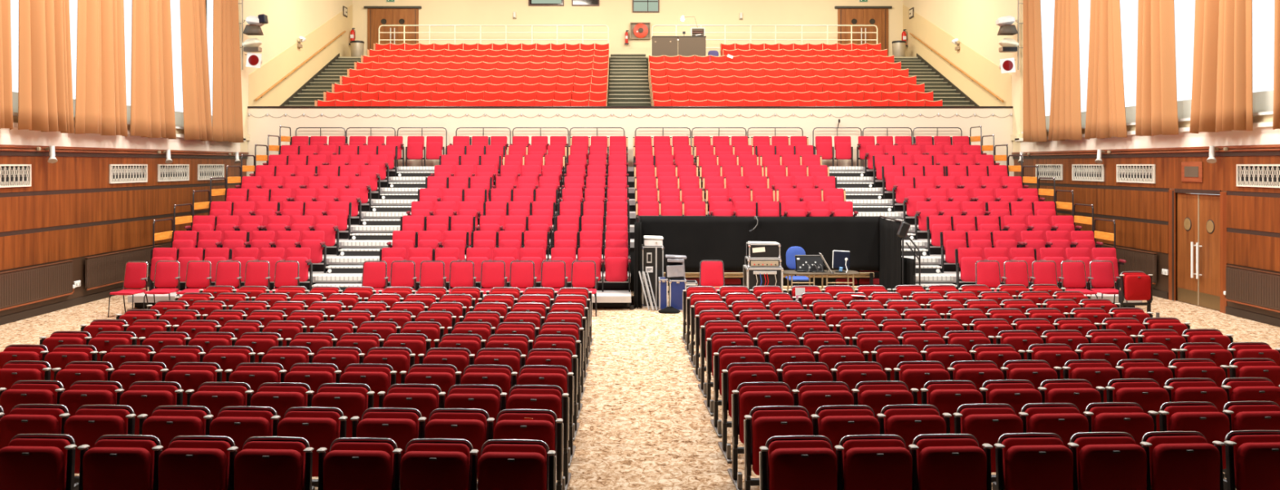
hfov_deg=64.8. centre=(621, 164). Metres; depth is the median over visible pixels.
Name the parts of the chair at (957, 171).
armrest, backrest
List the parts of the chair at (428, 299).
backrest, frame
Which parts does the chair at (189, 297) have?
backrest, frame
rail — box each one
[152,217,173,248]
[173,203,192,231]
[192,189,209,218]
[209,177,226,202]
[226,164,240,189]
[240,154,254,186]
[254,143,267,176]
[267,134,279,164]
[279,125,291,146]
[295,127,346,137]
[346,127,395,137]
[396,127,447,166]
[455,127,511,143]
[511,127,568,146]
[569,127,624,146]
[635,127,690,165]
[691,127,746,146]
[746,127,803,137]
[812,127,862,166]
[862,127,912,166]
[912,127,962,143]
[969,125,982,148]
[981,134,994,163]
[994,143,1008,166]
[1008,154,1022,185]
[1022,164,1038,195]
[1038,177,1055,202]
[1055,189,1073,216]
[1073,203,1093,231]
[1093,217,1115,248]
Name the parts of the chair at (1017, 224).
backrest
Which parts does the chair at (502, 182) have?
backrest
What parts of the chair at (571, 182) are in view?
backrest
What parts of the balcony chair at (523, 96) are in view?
backrest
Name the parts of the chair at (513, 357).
backrest, frame, armrest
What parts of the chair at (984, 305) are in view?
frame, backrest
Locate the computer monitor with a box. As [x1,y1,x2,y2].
[831,249,849,273]
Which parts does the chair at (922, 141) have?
backrest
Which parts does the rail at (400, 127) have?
post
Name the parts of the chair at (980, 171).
backrest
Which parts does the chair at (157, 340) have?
backrest, frame, armrest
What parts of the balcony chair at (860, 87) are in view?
backrest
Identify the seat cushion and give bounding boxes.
[0,351,40,368]
[0,368,42,390]
[0,388,54,416]
[0,413,58,448]
[0,445,64,489]
[42,337,84,352]
[44,351,89,380]
[55,368,105,391]
[59,389,114,417]
[64,414,125,473]
[82,446,151,489]
[83,324,122,338]
[88,337,130,360]
[102,351,147,371]
[110,368,159,392]
[119,314,154,326]
[125,324,164,345]
[142,337,183,354]
[142,415,203,451]
[150,257,173,281]
[150,305,183,315]
[152,352,198,371]
[158,447,226,489]
[159,314,195,331]
[164,369,214,404]
[172,239,194,255]
[176,325,214,340]
[177,257,199,281]
[177,297,208,306]
[187,305,221,319]
[188,337,230,355]
[190,391,244,419]
[191,223,212,245]
[197,239,218,254]
[202,289,231,298]
[202,352,248,382]
[204,257,226,281]
[205,315,241,328]
[209,208,229,217]
[209,416,271,453]
[213,297,244,309]
[215,223,235,244]
[218,325,257,340]
[222,239,244,260]
[226,195,244,213]
[228,370,279,394]
[231,305,265,316]
[232,208,252,228]
[233,257,255,281]
[234,338,276,362]
[234,448,302,489]
[235,289,264,300]
[240,183,258,196]
[240,223,260,244]
[245,315,281,328]
[248,195,266,213]
[250,239,271,260]
[250,391,305,421]
[254,297,285,307]
[255,172,272,187]
[255,208,275,228]
[259,257,281,281]
[261,353,306,374]
[262,183,279,195]
[262,326,301,346]
[266,223,287,244]
[268,161,284,167]
[269,306,302,317]
[270,195,288,214]
[275,172,292,187]
[275,239,297,260]
[275,289,303,299]
[277,417,338,476]
[280,151,296,155]
[281,208,301,228]
[283,183,301,200]
[284,370,333,395]
[286,257,308,281]
[286,315,322,332]
[288,161,304,176]
[288,338,331,356]
[289,297,320,307]
[290,223,311,244]
[291,142,306,146]
[294,195,313,206]
[296,172,313,188]
[299,151,314,155]
[301,239,322,262]
[304,208,324,229]
[306,306,340,320]
[307,161,323,176]
[307,183,324,200]
[308,290,337,300]
[310,142,324,155]
[311,353,358,374]
[312,326,351,342]
[315,223,335,246]
[317,195,335,213]
[318,151,333,164]
[319,172,336,188]
[323,449,392,489]
[325,297,356,310]
[327,208,346,231]
[328,142,343,155]
[328,183,346,200]
[329,161,345,167]
[333,315,369,330]
[335,339,377,357]
[339,151,355,164]
[339,172,356,188]
[339,195,358,216]
[342,290,371,301]
[349,142,364,146]
[349,161,365,176]
[350,183,368,203]
[351,306,385,318]
[356,326,395,342]
[356,417,417,457]
[359,151,374,164]
[360,172,377,191]
[367,142,382,146]
[367,297,399,310]
[368,161,386,179]
[373,315,410,329]
[377,151,394,168]
[381,290,410,301]
[382,257,403,281]
[382,339,425,364]
[382,392,438,425]
[386,142,401,159]
[389,306,422,319]
[392,239,413,260]
[400,327,439,348]
[400,450,469,489]
[402,223,422,245]
[403,297,435,310]
[404,372,454,399]
[406,142,422,159]
[408,257,430,281]
[411,208,430,229]
[414,315,451,334]
[415,290,444,301]
[417,239,439,259]
[419,195,438,214]
[422,354,468,380]
[426,142,441,159]
[426,223,446,246]
[427,183,444,200]
[427,306,462,323]
[434,172,451,178]
[435,208,453,229]
[435,257,457,281]
[438,340,479,359]
[439,298,471,312]
[440,161,457,176]
[442,195,460,215]
[443,239,465,260]
[447,151,462,155]
[448,183,466,191]
[449,290,479,304]
[451,223,471,245]
[451,327,490,344]
[453,142,468,154]
[455,172,472,187]
[458,208,477,230]
[461,161,477,176]
[462,316,498,333]
[464,195,483,215]
[466,151,482,162]
[466,257,488,281]
[471,142,487,147]
[471,183,488,202]
[472,306,506,320]
[473,239,494,260]
[474,355,519,381]
[476,172,493,188]
[477,451,546,489]
[480,223,500,246]
[481,161,497,177]
[481,298,513,311]
[485,208,505,230]
[486,151,502,164]
[489,291,519,302]
[490,142,506,155]
[491,195,509,210]
[493,257,515,281]
[493,419,555,456]
[495,328,534,346]
[496,183,514,201]
[499,239,519,260]
[501,172,517,188]
[503,316,540,334]
[504,223,524,239]
[505,161,521,176]
[506,394,561,417]
[509,151,524,155]
[509,208,528,228]
[511,306,545,322]
[512,142,528,146]
[513,195,532,204]
[516,373,567,392]
[517,298,550,312]
[518,183,535,191]
[520,257,542,281]
[521,172,538,188]
[524,239,546,259]
[524,291,553,298]
[525,161,542,176]
[525,355,571,372]
[528,151,544,155]
[528,223,549,233]
[531,142,546,153]
[533,208,552,226]
[533,340,575,355]
[536,195,555,216]
[539,183,557,189]
[539,328,578,340]
[542,172,559,187]
[545,161,562,177]
[545,316,582,327]
[547,151,564,158]
[550,142,565,146]
[550,307,584,316]
[551,257,573,281]
[554,298,586,306]
[555,239,576,259]
[557,223,577,232]
[558,291,588,298]
[560,208,579,217]
[562,195,581,204]
[564,183,582,197]
[567,172,584,185]
[568,161,585,166]
[570,151,586,168]
[572,142,587,146]
[578,257,600,281]
[580,239,601,248]
[582,223,602,231]
[583,208,603,216]
[585,195,604,202]
[586,183,604,188]
[587,172,605,187]
[589,161,605,165]
[590,151,605,155]
[591,142,606,145]
[604,257,627,281]
[606,223,626,231]
[606,239,626,247]
[607,208,626,215]
[608,172,626,176]
[608,183,626,188]
[608,195,626,201]
[609,151,625,155]
[609,161,625,164]
[610,142,625,145]
[635,142,650,145]
[635,151,651,155]
[636,161,653,165]
[636,172,653,177]
[637,183,655,188]
[638,195,656,201]
[639,208,657,215]
[653,142,669,155]
[655,151,671,155]
[656,161,672,177]
[657,172,675,189]
[659,183,676,189]
[660,195,679,204]
[662,208,681,215]
[672,142,688,158]
[674,151,690,166]
[676,161,693,167]
[678,172,695,189]
[680,183,698,202]
[683,195,702,215]
[685,208,705,215]
[686,289,715,299]
[690,297,722,307]
[694,142,710,146]
[694,305,728,317]
[697,151,712,155]
[699,161,715,179]
[699,315,735,346]
[702,172,719,191]
[705,183,723,203]
[705,325,744,360]
[709,195,727,214]
[711,338,753,377]
[712,208,732,217]
[713,142,728,155]
[716,151,732,164]
[719,352,764,395]
[720,161,736,167]
[720,289,749,300]
[724,172,740,188]
[725,297,756,310]
[727,183,745,200]
[728,369,777,417]
[731,195,750,215]
[732,142,747,146]
[732,305,765,318]
[736,151,751,155]
[736,208,755,217]
[739,315,775,328]
[739,391,793,443]
[740,161,756,176]
[744,172,761,188]
[748,325,786,342]
[749,183,766,201]
[752,416,813,475]
[753,289,782,300]
[754,142,768,155]
[754,195,773,212]
[758,151,774,164]
[758,337,799,356]
[760,208,778,217]
[761,297,792,307]
[763,161,779,176]
[768,172,785,188]
[768,447,837,489]
[769,352,814,374]
[770,305,803,317]
[773,142,787,155]
[773,183,791,201]
[777,151,793,155]
[780,195,799,216]
[780,314,816,329]
[782,369,832,395]
[783,161,799,176]
[786,208,806,216]
[789,172,806,187]
[791,142,806,146]
[791,325,830,341]
[792,289,821,300]
[795,183,813,200]
[797,151,813,164]
[799,390,853,422]
[802,195,821,216]
[802,297,833,309]
[803,161,820,176]
[804,337,846,355]
[810,172,827,188]
[810,208,829,216]
[813,305,847,319]
[816,142,832,159]
[817,183,835,196]
[819,351,864,373]
[819,415,879,453]
[825,195,844,216]
[826,288,854,298]
[826,314,862,331]
[833,208,853,216]
[835,142,851,159]
[837,296,868,306]
[837,368,887,394]
[840,324,879,345]
[844,446,912,489]
[851,304,884,315]
[857,337,899,361]
[858,288,888,298]
[859,142,875,159]
[859,389,913,420]
[866,314,902,327]
[867,151,883,168]
[873,296,903,306]
[875,161,893,179]
[877,351,922,380]
[878,142,893,155]
[883,324,922,339]
[885,172,902,191]
[885,414,946,450]
[887,151,902,156]
[888,304,921,316]
[895,183,913,203]
[896,161,912,167]
[897,142,911,155]
[897,288,925,299]
[900,368,950,404]
[903,337,945,354]
[906,151,921,164]
[906,172,923,188]
[906,195,925,216]
[906,313,941,326]
[913,296,944,308]
[916,142,932,155]
[916,161,932,167]
[916,183,934,199]
[918,208,937,231]
[918,445,986,489]
[925,324,964,339]
[926,172,943,188]
[927,351,972,371]
[928,151,942,164]
[928,195,947,214]
[928,388,982,433]
[930,288,959,297]
[931,223,951,246]
[931,304,964,318]
[935,142,951,155]
[938,161,954,167]
[938,183,955,199]
[942,208,960,222]
[945,239,966,262]
[946,151,962,164]
[948,296,979,305]
[949,172,967,188]
[949,336,991,353]
[951,195,969,214]
[951,313,987,330]
[953,142,969,155]
[954,368,1004,391]
[955,223,975,233]
[958,161,974,167]
[960,257,982,281]
[962,183,980,199]
[962,413,1022,471]
[963,288,991,297]
[964,208,983,217]
[965,151,981,164]
[968,303,1001,315]
[969,172,987,187]
[970,239,991,260]
[975,324,1013,343]
[976,195,994,214]
[976,351,1021,370]
[977,161,994,167]
[979,223,999,242]
[982,295,1013,305]
[983,183,1001,200]
[986,257,1008,281]
[987,388,1042,416]
[990,172,1008,187]
[990,208,1009,231]
[991,313,1026,325]
[995,239,1017,260]
[998,195,1016,208]
[1001,288,1030,298]
[1002,336,1044,359]
[1004,183,1022,200]
[1004,303,1038,315]
[1004,444,1073,489]
[1006,223,1026,244]
[1008,367,1057,391]
[1013,208,1032,228]
[1013,257,1035,281]
[1017,324,1055,337]
[1020,195,1038,208]
[1023,239,1044,260]
[1023,295,1053,307]
[1028,413,1088,447]
[1030,223,1050,244]
[1030,312,1066,325]
[1033,350,1078,378]
[1034,288,1062,297]
[1035,208,1056,228]
[1042,257,1065,281]
[1046,387,1101,415]
[1047,335,1088,352]
[1048,239,1070,260]
[1048,303,1080,317]
[1054,223,1075,244]
[1057,295,1088,304]
[1058,323,1097,337]
[1069,257,1091,281]
[1070,367,1119,402]
[1074,239,1095,260]
[1075,312,1111,329]
[1078,444,1146,489]
[1082,350,1127,368]
[1084,303,1117,314]
[1092,335,1133,351]
[1093,412,1154,446]
[1095,257,1118,281]
[1107,323,1146,342]
[1115,312,1150,324]
[1115,386,1169,431]
[1124,274,1151,300]
[1124,366,1173,388]
[1130,349,1176,368]
[1144,335,1186,358]
[1149,323,1187,336]
[1151,443,1220,489]
[1168,411,1230,468]
[1173,386,1227,413]
[1176,366,1226,387]
[1187,349,1232,377]
[1189,334,1231,350]
[1231,386,1279,406]
[1233,410,1279,430]
[1235,348,1279,365]
[1235,441,1279,489]
[1237,365,1279,386]
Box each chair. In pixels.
[0,343,48,368]
[0,360,51,390]
[0,379,65,416]
[0,403,70,448]
[0,404,4,418]
[0,433,79,489]
[39,330,92,352]
[44,344,97,380]
[52,360,114,391]
[59,380,124,417]
[64,404,136,483]
[77,434,163,489]
[80,319,128,338]
[88,330,137,360]
[98,345,155,371]
[107,261,148,317]
[110,361,168,392]
[115,309,161,326]
[119,381,183,434]
[125,319,171,345]
[137,331,191,354]
[137,404,213,451]
[142,260,180,309]
[146,300,189,315]
[148,247,178,291]
[152,345,205,371]
[158,435,238,489]
[159,309,200,331]
[164,361,222,404]
[170,231,199,255]
[172,320,221,340]
[173,292,214,306]
[176,260,212,296]
[177,247,204,288]
[184,215,217,245]
[185,382,253,419]
[187,300,226,319]
[188,331,237,355]
[197,231,222,254]
[198,285,236,298]
[201,309,247,328]
[202,345,255,382]
[204,247,232,281]
[207,201,233,217]
[209,405,280,453]
[213,292,249,309]
[214,260,241,291]
[215,215,239,244]
[218,320,264,340]
[222,231,249,260]
[224,188,248,213]
[224,362,286,394]
[226,247,258,281]
[227,300,270,316]
[232,201,255,228]
[234,332,283,362]
[234,435,315,489]
[235,176,262,196]
[235,285,270,300]
[240,215,262,244]
[244,231,275,260]
[244,260,271,289]
[245,310,288,328]
[248,164,275,187]
[248,188,271,213]
[250,293,291,307]
[250,382,314,421]
[255,201,279,228]
[257,346,314,374]
[259,247,284,281]
[260,215,290,244]
[262,155,288,167]
[262,176,283,195]
[262,320,306,346]
[269,260,300,293]
[269,301,308,317]
[270,188,291,214]
[271,285,309,299]
[275,164,295,187]
[275,201,305,228]
[275,231,301,260]
[277,406,347,486]
[279,145,299,155]
[283,176,303,200]
[284,332,337,356]
[284,362,342,395]
[286,247,312,291]
[286,310,328,332]
[288,155,307,176]
[288,188,317,206]
[289,293,326,307]
[290,136,310,146]
[290,215,315,244]
[296,164,317,188]
[299,145,317,155]
[301,231,326,272]
[302,176,328,200]
[304,201,327,229]
[306,301,346,320]
[307,155,325,176]
[308,285,342,300]
[308,320,357,342]
[310,136,328,155]
[311,346,364,374]
[311,382,374,437]
[313,164,340,188]
[314,99,335,106]
[315,215,338,255]
[316,436,402,489]
[317,188,339,213]
[318,145,337,164]
[323,91,343,101]
[324,155,348,167]
[325,293,362,310]
[327,201,351,239]
[328,136,347,155]
[328,176,349,200]
[329,310,375,330]
[331,83,351,92]
[335,99,353,106]
[335,333,384,357]
[338,145,359,164]
[339,75,358,92]
[339,164,359,188]
[339,188,361,225]
[339,363,396,407]
[342,286,376,301]
[343,91,360,101]
[344,136,367,146]
[346,68,365,84]
[347,301,390,318]
[349,155,368,176]
[350,176,371,211]
[350,407,426,457]
[351,83,368,101]
[353,99,371,106]
[354,61,372,70]
[356,320,400,342]
[359,75,375,92]
[359,145,377,164]
[360,55,378,62]
[360,164,380,199]
[361,91,378,106]
[361,260,388,293]
[363,346,415,383]
[364,293,404,310]
[365,68,382,76]
[367,48,384,56]
[367,136,385,146]
[368,83,385,92]
[368,155,388,187]
[372,61,387,70]
[372,99,389,106]
[373,43,390,50]
[373,311,415,329]
[375,75,391,92]
[377,145,397,176]
[377,286,415,301]
[377,383,445,425]
[378,55,393,69]
[378,91,395,106]
[378,247,407,288]
[382,68,397,76]
[382,333,431,364]
[384,48,399,62]
[386,83,402,101]
[386,136,404,166]
[386,231,417,260]
[388,62,403,76]
[389,301,428,319]
[390,43,404,56]
[390,99,407,106]
[390,260,416,290]
[391,75,408,88]
[394,55,408,69]
[396,91,413,106]
[398,68,413,84]
[399,364,461,399]
[400,48,413,62]
[400,215,426,245]
[400,320,444,348]
[400,438,478,489]
[402,83,419,92]
[403,293,439,310]
[404,43,419,56]
[404,61,419,76]
[405,136,425,166]
[406,201,434,229]
[408,75,425,84]
[408,99,425,106]
[408,247,435,281]
[409,54,424,62]
[413,91,431,106]
[414,48,429,56]
[414,68,430,76]
[414,311,456,334]
[415,260,446,293]
[415,286,449,301]
[417,188,441,214]
[417,231,442,259]
[417,347,475,380]
[419,43,433,50]
[419,61,435,70]
[419,83,436,100]
[424,54,439,64]
[424,408,494,462]
[425,75,441,84]
[425,176,448,200]
[426,99,444,106]
[426,136,444,159]
[426,215,451,246]
[427,302,466,323]
[429,48,444,56]
[430,68,446,76]
[430,164,453,178]
[431,91,448,101]
[433,333,485,359]
[434,43,448,56]
[434,201,457,229]
[435,62,450,70]
[435,247,460,281]
[436,83,453,92]
[439,155,461,176]
[439,293,475,312]
[440,55,454,69]
[441,75,457,84]
[441,188,464,215]
[443,231,468,260]
[444,48,458,62]
[444,99,462,106]
[444,383,506,439]
[445,145,466,155]
[446,68,462,84]
[447,321,495,344]
[448,43,462,56]
[448,91,466,101]
[448,136,471,154]
[448,176,470,191]
[448,260,475,293]
[449,286,483,304]
[450,215,475,245]
[451,62,466,76]
[453,83,471,100]
[455,55,470,69]
[455,164,475,187]
[457,201,480,231]
[458,75,475,84]
[458,311,504,333]
[459,48,474,62]
[460,364,517,408]
[461,155,480,176]
[462,68,478,76]
[462,99,479,106]
[462,247,492,288]
[463,43,477,50]
[464,188,487,215]
[466,61,482,76]
[466,91,484,101]
[466,145,485,162]
[468,302,511,320]
[470,176,492,202]
[471,55,485,62]
[471,83,487,92]
[471,136,490,147]
[471,231,498,260]
[474,48,488,62]
[474,347,526,381]
[475,75,491,92]
[475,164,496,188]
[475,215,502,246]
[477,293,517,311]
[477,439,555,489]
[478,43,492,56]
[479,68,494,79]
[480,99,497,106]
[480,155,501,177]
[480,260,507,293]
[482,61,497,76]
[483,201,508,231]
[484,91,501,106]
[485,145,505,164]
[485,286,523,302]
[485,333,533,364]
[486,55,501,69]
[488,83,504,100]
[488,188,513,210]
[489,48,503,56]
[490,136,508,155]
[491,75,507,92]
[492,176,516,201]
[493,43,506,55]
[493,247,519,288]
[493,408,563,489]
[495,68,511,84]
[495,321,539,346]
[497,164,520,188]
[498,62,513,71]
[498,99,515,106]
[498,231,524,260]
[501,54,516,69]
[502,91,519,106]
[502,155,524,176]
[503,215,528,239]
[503,311,545,334]
[504,48,519,56]
[505,83,521,92]
[506,43,521,50]
[506,145,528,155]
[506,384,571,489]
[508,75,524,91]
[508,201,532,228]
[509,136,530,146]
[509,260,537,293]
[511,68,527,84]
[511,302,549,322]
[513,188,535,204]
[514,61,529,70]
[516,55,531,62]
[516,99,533,106]
[516,364,575,466]
[517,176,538,192]
[517,293,554,312]
[519,48,533,62]
[519,91,536,106]
[520,247,546,281]
[521,43,536,55]
[521,164,541,188]
[522,83,538,100]
[524,75,541,91]
[524,155,544,176]
[524,231,549,260]
[524,287,557,303]
[525,348,579,440]
[527,68,542,84]
[528,145,546,159]
[528,215,552,255]
[529,61,545,75]
[531,136,549,153]
[532,55,546,68]
[532,201,555,231]
[533,333,582,418]
[534,48,548,62]
[534,99,551,106]
[535,188,558,217]
[536,43,550,55]
[537,91,554,106]
[538,176,559,202]
[539,83,555,92]
[539,322,585,399]
[540,260,568,293]
[542,75,557,91]
[542,164,562,198]
[543,68,559,83]
[545,155,564,187]
[545,311,587,382]
[546,62,560,75]
[547,55,562,68]
[547,145,566,176]
[547,247,577,281]
[549,48,564,62]
[550,136,568,163]
[550,302,589,368]
[551,43,564,50]
[551,231,579,260]
[552,99,569,106]
[554,91,571,106]
[554,294,591,357]
[555,215,581,248]
[556,83,573,99]
[557,201,582,226]
[558,75,573,90]
[558,287,593,345]
[559,188,584,211]
[560,68,575,83]
[561,62,576,75]
[561,176,585,201]
[563,55,577,68]
[564,48,578,56]
[564,164,586,188]
[565,43,579,55]
[565,155,587,176]
[568,145,589,168]
[570,99,587,106]
[570,136,590,159]
[570,260,598,316]
[572,91,589,106]
[573,83,590,92]
[574,75,591,91]
[576,68,591,83]
[577,55,592,62]
[577,61,592,75]
[577,247,604,291]
[579,48,593,61]
[579,231,604,272]
[580,43,594,55]
[581,215,605,255]
[582,201,606,239]
[584,188,606,217]
[586,176,607,197]
[587,164,608,199]
[588,99,605,106]
[588,155,608,187]
[589,91,606,106]
[589,145,608,165]
[591,75,607,84]
[591,83,607,106]
[591,136,608,165]
[592,61,608,77]
[592,68,608,96]
[593,55,608,65]
[594,48,608,75]
[595,43,608,50]
[604,247,631,291]
[605,215,630,248]
[605,231,630,259]
[606,201,629,216]
[607,188,629,202]
[608,145,628,162]
[608,155,628,176]
[608,164,628,188]
[608,176,629,211]
[609,136,627,152]
[632,136,653,148]
[633,145,653,176]
[633,155,655,166]
[634,164,656,199]
[635,176,657,211]
[635,188,659,222]
[635,201,661,222]
[648,55,663,81]
[648,62,664,88]
[649,68,666,96]
[650,75,666,104]
[651,83,668,106]
[652,91,670,106]
[653,99,671,106]
[653,136,671,155]
[654,145,673,155]
[655,155,675,177]
[657,164,677,189]
[658,176,679,191]
[659,188,681,204]
[661,201,684,215]
[664,55,679,68]
[665,61,680,75]
[666,68,682,82]
[667,75,684,91]
[669,83,685,92]
[670,91,687,106]
[671,99,688,106]
[671,136,690,159]
[674,145,693,166]
[675,155,696,167]
[677,164,697,189]
[680,54,694,62]
[680,61,696,70]
[680,176,701,202]
[680,285,719,344]
[682,68,697,76]
[682,188,704,215]
[684,75,700,91]
[684,201,707,215]
[684,293,725,355]
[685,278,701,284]
[686,83,702,100]
[688,91,705,106]
[688,300,732,367]
[689,99,707,106]
[692,136,711,159]
[693,309,739,381]
[694,54,709,68]
[694,145,715,165]
[697,62,711,75]
[697,155,718,179]
[697,320,748,397]
[698,68,714,83]
[699,164,722,191]
[699,259,724,293]
[701,75,716,84]
[702,83,719,92]
[702,176,725,203]
[703,332,758,415]
[705,91,722,101]
[706,188,731,215]
[707,50,718,62]
[707,99,725,106]
[710,55,724,69]
[710,201,736,217]
[710,346,769,437]
[712,61,728,75]
[712,136,730,155]
[715,68,730,84]
[715,145,734,164]
[717,75,733,84]
[718,362,783,462]
[719,155,738,167]
[719,285,753,300]
[720,43,734,56]
[720,83,737,100]
[722,48,737,62]
[722,164,742,188]
[723,91,740,106]
[724,278,741,284]
[724,292,761,310]
[725,55,740,62]
[726,99,743,106]
[726,176,749,200]
[727,381,799,489]
[728,61,743,75]
[730,188,752,215]
[730,300,769,318]
[731,68,746,76]
[731,136,749,146]
[733,75,750,87]
[734,145,754,155]
[734,201,758,217]
[735,43,749,53]
[737,48,752,62]
[737,83,753,92]
[738,155,758,176]
[738,309,779,328]
[740,91,757,106]
[741,55,755,62]
[743,61,759,70]
[743,164,764,188]
[743,405,819,489]
[744,99,761,106]
[746,68,763,84]
[746,320,791,342]
[747,176,768,201]
[750,43,764,50]
[751,75,766,92]
[751,136,771,155]
[751,285,786,300]
[752,48,767,56]
[752,188,774,212]
[754,83,770,100]
[755,54,771,69]
[755,145,776,164]
[755,331,804,356]
[758,91,775,106]
[758,201,781,217]
[759,435,844,489]
[760,62,774,70]
[760,155,782,176]
[760,292,796,307]
[762,99,779,106]
[763,68,778,84]
[764,43,778,56]
[764,164,787,188]
[767,75,783,92]
[767,345,819,374]
[768,48,782,56]
[768,300,807,317]
[771,54,786,69]
[771,83,787,92]
[771,136,790,155]
[771,176,796,201]
[775,61,791,76]
[775,91,792,106]
[776,145,795,155]
[776,188,803,216]
[777,309,819,329]
[778,43,793,50]
[779,68,795,76]
[780,99,797,106]
[780,361,837,395]
[782,48,797,57]
[782,155,801,176]
[783,75,799,92]
[783,201,810,216]
[785,246,808,285]
[786,55,801,62]
[787,164,808,187]
[788,83,804,100]
[788,284,825,300]
[788,319,834,341]
[790,136,808,146]
[791,61,806,76]
[793,43,808,50]
[793,91,810,106]
[794,176,817,200]
[795,68,811,84]
[795,145,814,164]
[795,381,859,422]
[797,48,812,62]
[798,99,815,106]
[798,292,837,309]
[800,75,816,92]
[801,188,823,216]
[801,331,850,355]
[802,55,817,69]
[802,155,822,176]
[805,83,822,92]
[807,62,822,76]
[808,43,822,56]
[808,164,829,188]
[808,201,834,216]
[808,300,850,319]
[810,91,827,106]
[812,68,827,84]
[813,48,827,62]
[814,136,834,166]
[815,404,885,453]
[816,99,834,106]
[816,176,837,196]
[816,345,869,373]
[817,55,832,69]
[817,75,833,92]
[821,309,866,331]
[822,43,836,50]
[822,61,838,70]
[822,83,839,101]
[823,188,845,216]
[823,284,858,298]
[827,48,842,56]
[827,68,844,76]
[828,91,845,101]
[831,201,857,216]
[832,54,848,62]
[833,75,849,84]
[834,99,852,106]
[834,136,853,166]
[834,360,892,394]
[835,278,857,284]
[835,292,872,306]
[835,319,883,345]
[837,43,851,50]
[838,61,853,70]
[839,83,856,92]
[839,434,919,489]
[842,48,857,56]
[844,68,859,84]
[845,91,862,101]
[848,54,863,62]
[848,299,888,315]
[850,75,866,84]
[851,330,903,361]
[852,43,866,56]
[852,99,870,106]
[853,61,869,76]
[854,380,919,420]
[856,83,873,101]
[856,136,879,166]
[856,284,891,298]
[857,48,872,56]
[858,278,879,284]
[860,68,875,84]
[863,55,878,69]
[863,91,880,101]
[863,308,906,327]
[864,145,888,176]
[866,43,880,50]
[866,75,883,84]
[870,62,885,76]
[870,99,888,106]
[870,291,907,306]
[871,344,927,380]
[872,48,887,62]
[872,155,894,187]
[873,83,890,92]
[875,136,897,155]
[876,68,892,76]
[879,55,893,65]
[880,91,897,101]
[880,319,925,339]
[880,404,951,450]
[881,164,904,199]
[883,75,899,84]
[884,145,907,156]
[884,299,924,316]
[885,61,901,70]
[888,99,906,106]
[890,83,907,101]
[892,68,908,76]
[892,176,915,211]
[892,284,929,299]
[893,360,955,404]
[894,136,916,155]
[894,155,917,167]
[898,91,915,106]
[899,75,916,84]
[899,330,949,354]
[902,188,931,222]
[902,308,945,326]
[903,145,926,164]
[904,164,924,188]
[906,99,924,106]
[907,83,924,92]
[908,291,947,308]
[912,433,993,489]
[913,136,933,155]
[914,155,933,167]
[915,91,933,106]
[915,176,940,199]
[915,201,944,239]
[920,379,987,433]
[922,318,968,339]
[923,344,976,371]
[924,99,942,106]
[924,164,945,188]
[925,145,948,164]
[925,299,968,318]
[926,188,953,214]
[926,215,954,255]
[927,284,962,297]
[933,136,952,155]
[935,155,959,167]
[936,176,962,199]
[939,201,967,222]
[940,231,968,272]
[944,145,967,164]
[944,291,982,305]
[945,164,968,188]
[945,330,994,353]
[946,308,991,330]
[948,188,975,214]
[949,360,1008,391]
[951,136,970,155]
[952,215,977,233]
[953,403,1028,482]
[955,155,980,167]
[955,247,989,289]
[960,176,986,199]
[960,284,995,297]
[962,201,990,217]
[963,145,986,164]
[964,299,1004,315]
[968,164,988,187]
[968,231,994,260]
[968,318,1017,343]
[971,343,1025,370]
[973,188,1000,214]
[975,155,999,167]
[975,260,1007,291]
[977,215,1001,242]
[978,291,1017,305]
[981,176,1007,200]
[982,379,1047,416]
[984,247,1015,281]
[985,201,1012,231]
[986,307,1030,325]
[988,164,1008,187]
[992,231,1024,260]
[992,432,1079,489]
[995,188,1022,208]
[995,284,1033,298]
[995,329,1047,359]
[1000,298,1041,315]
[1002,176,1029,200]
[1002,215,1034,244]
[1002,360,1062,391]
[1004,260,1035,289]
[1010,201,1035,228]
[1010,247,1036,281]
[1012,318,1059,337]
[1017,188,1045,208]
[1017,290,1057,307]
[1018,231,1053,260]
[1021,402,1093,447]
[1026,307,1069,325]
[1026,343,1082,378]
[1027,215,1057,244]
[1029,284,1066,297]
[1031,260,1063,288]
[1033,201,1057,228]
[1039,247,1071,288]
[1040,378,1105,415]
[1041,298,1084,317]
[1041,329,1092,352]
[1045,231,1078,260]
[1051,215,1082,244]
[1053,290,1091,304]
[1053,317,1100,337]
[1061,260,1097,298]
[1062,359,1124,402]
[1066,247,1098,290]
[1069,307,1115,329]
[1069,431,1152,489]
[1071,231,1103,260]
[1075,342,1131,368]
[1080,298,1120,314]
[1084,401,1158,489]
[1086,328,1137,351]
[1089,260,1128,306]
[1092,247,1126,289]
[1101,317,1149,342]
[1105,377,1173,431]
[1109,306,1153,324]
[1116,359,1177,388]
[1118,271,1159,317]
[1124,342,1179,368]
[1137,328,1189,358]
[1141,431,1225,489]
[1143,317,1191,336]
[1158,400,1234,478]
[1164,377,1231,413]
[1168,358,1229,387]
[1179,342,1235,377]
[1182,328,1233,350]
[1222,377,1279,406]
[1222,400,1279,478]
[1222,429,1279,489]
[1227,342,1279,365]
[1228,357,1279,386]
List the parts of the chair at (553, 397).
backrest, frame, leg, armrest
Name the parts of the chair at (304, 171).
backrest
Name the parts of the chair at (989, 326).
armrest, frame, backrest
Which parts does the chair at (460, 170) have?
backrest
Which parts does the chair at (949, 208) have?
backrest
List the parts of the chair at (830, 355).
frame, backrest, armrest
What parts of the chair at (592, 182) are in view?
backrest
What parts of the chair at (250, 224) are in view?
backrest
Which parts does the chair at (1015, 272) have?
backrest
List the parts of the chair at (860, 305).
frame, backrest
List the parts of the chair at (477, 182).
backrest, armrest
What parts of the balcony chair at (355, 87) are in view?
backrest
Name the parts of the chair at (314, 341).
backrest, frame, armrest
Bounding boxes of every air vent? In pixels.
[0,164,31,187]
[109,164,147,183]
[157,164,189,182]
[197,164,224,180]
[1035,164,1062,180]
[1071,164,1104,181]
[1115,164,1155,183]
[1235,164,1279,187]
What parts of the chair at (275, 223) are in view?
backrest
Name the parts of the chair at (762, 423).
leg, armrest, frame, backrest, armrest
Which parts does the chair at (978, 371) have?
frame, backrest, armrest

